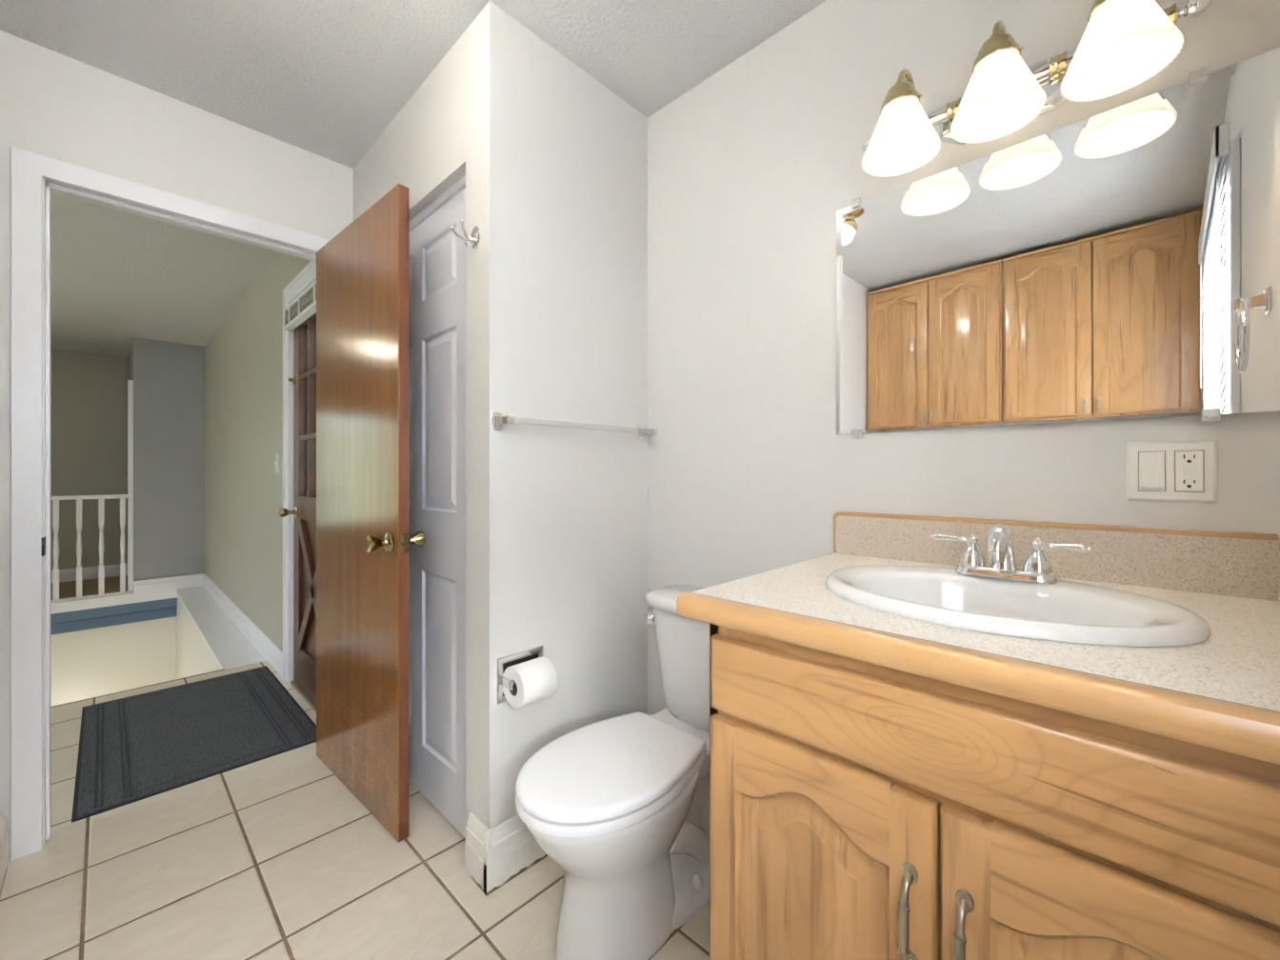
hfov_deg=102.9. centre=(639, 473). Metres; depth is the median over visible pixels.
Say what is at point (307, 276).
door frame
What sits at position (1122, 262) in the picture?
wall mirror
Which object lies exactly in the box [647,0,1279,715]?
wall
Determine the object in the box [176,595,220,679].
wall
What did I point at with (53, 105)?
wall
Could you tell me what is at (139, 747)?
door mat
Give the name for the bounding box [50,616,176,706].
wall
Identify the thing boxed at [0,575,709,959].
floor
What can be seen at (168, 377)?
wall
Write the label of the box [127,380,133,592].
door frame
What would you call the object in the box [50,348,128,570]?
wall
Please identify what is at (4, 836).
baseboard
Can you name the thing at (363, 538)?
door
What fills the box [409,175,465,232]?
trim
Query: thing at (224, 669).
trim
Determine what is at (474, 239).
robe hook
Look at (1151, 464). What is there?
rocker switch
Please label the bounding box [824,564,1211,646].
sink
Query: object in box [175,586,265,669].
trim ledge
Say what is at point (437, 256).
door
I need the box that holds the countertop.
[676,511,1279,764]
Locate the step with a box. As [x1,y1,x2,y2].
[50,597,177,635]
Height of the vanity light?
0.218 m
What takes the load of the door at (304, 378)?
in the wall at (244, 357)
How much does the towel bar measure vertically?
0.052 m
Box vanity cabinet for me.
[709,623,1279,959]
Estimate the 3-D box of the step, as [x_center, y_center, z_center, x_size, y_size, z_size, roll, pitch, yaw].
[-5.265,1.333,4.471,0.108,0.194,1.795,0,0,44]
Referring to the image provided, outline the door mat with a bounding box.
[71,665,316,822]
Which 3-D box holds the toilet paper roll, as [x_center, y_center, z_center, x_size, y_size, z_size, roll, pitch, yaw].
[-0.310,0.587,1.436,0.112,0.112,0.110,0,0,44]
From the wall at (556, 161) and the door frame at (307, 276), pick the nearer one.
the wall at (556, 161)
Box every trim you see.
[50,573,204,614]
[50,606,174,624]
[50,668,224,707]
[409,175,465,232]
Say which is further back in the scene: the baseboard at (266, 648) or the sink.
the baseboard at (266, 648)
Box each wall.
[0,30,353,859]
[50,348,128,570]
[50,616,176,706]
[128,337,204,580]
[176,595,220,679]
[204,30,465,652]
[465,0,647,829]
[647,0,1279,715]
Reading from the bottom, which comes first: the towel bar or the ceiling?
the towel bar
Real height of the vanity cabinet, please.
0.896 m
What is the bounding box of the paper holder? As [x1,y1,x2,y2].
[496,644,543,704]
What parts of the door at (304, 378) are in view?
knob, frame, pane, pane, pane, pane, pane, pane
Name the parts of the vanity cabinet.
door, door rail, handle, handle, door, door rail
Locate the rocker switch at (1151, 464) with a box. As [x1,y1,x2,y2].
[1139,451,1164,491]
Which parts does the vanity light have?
bulb, lamp shade, arm, bulb, lamp shade, arm, bulb, lamp shade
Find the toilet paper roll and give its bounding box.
[502,656,557,708]
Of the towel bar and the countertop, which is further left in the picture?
the towel bar
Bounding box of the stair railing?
[50,494,132,602]
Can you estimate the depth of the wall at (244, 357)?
3.22 m
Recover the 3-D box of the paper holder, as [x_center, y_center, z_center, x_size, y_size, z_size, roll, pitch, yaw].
[-0.323,0.579,1.454,0.063,0.128,0.156,0,0,44]
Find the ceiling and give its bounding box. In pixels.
[0,0,826,357]
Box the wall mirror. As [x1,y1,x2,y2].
[836,47,1279,439]
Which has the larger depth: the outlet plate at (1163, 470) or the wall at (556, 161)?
the wall at (556, 161)
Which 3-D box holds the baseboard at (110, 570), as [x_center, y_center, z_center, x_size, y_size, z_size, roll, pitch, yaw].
[-6.997,1.075,4.387,0.019,0.130,3.680,0,0,44]
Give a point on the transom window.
(303, 307)
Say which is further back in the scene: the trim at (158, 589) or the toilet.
the trim at (158, 589)
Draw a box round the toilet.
[515,584,709,959]
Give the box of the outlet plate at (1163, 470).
[1126,440,1217,502]
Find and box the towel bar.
[491,411,657,439]
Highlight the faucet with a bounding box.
[929,523,1090,584]
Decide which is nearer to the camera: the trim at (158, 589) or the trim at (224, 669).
the trim at (224, 669)
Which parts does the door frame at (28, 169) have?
strike plate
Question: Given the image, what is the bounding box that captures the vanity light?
[861,0,1211,177]
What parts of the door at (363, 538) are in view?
knob, latch plate, knob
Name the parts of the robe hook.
hook arm, hook arm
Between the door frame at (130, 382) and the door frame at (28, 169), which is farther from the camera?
the door frame at (130, 382)
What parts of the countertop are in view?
edge trim, backsplash trim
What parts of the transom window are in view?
rail, head rail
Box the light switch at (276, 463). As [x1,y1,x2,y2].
[274,453,279,473]
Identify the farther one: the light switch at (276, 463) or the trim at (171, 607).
the trim at (171, 607)
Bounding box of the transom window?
[283,280,316,330]
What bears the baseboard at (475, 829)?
attached to the wall at (556, 161)
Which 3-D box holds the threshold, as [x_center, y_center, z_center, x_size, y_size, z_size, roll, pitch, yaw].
[-1.566,1.131,2.538,0.772,0.018,0.132,0,0,44]
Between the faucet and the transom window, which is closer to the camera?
the faucet
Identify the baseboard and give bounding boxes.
[0,809,9,896]
[50,563,127,582]
[202,574,282,677]
[464,812,493,894]
[482,814,547,896]
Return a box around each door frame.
[10,146,330,859]
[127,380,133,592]
[282,260,316,683]
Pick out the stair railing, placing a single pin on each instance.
(101, 498)
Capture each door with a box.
[279,312,316,703]
[316,183,424,841]
[409,188,465,838]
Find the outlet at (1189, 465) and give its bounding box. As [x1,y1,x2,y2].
[1174,450,1203,492]
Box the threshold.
[290,680,316,713]
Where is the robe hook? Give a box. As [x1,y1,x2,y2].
[450,219,479,248]
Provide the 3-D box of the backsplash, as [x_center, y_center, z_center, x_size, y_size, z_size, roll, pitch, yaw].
[0.799,0.163,1.114,0.746,0.101,0.019,0,0,44]
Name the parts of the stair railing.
rail, rail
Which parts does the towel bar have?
post, rod, post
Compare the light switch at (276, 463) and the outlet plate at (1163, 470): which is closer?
the outlet plate at (1163, 470)
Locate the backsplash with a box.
[835,515,1278,600]
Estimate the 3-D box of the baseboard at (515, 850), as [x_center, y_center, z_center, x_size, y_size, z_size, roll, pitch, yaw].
[-0.193,1.060,1.621,0.019,0.160,0.658,0,0,44]
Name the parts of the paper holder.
roller arm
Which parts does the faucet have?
lever, handle, spout, plate, handle, lever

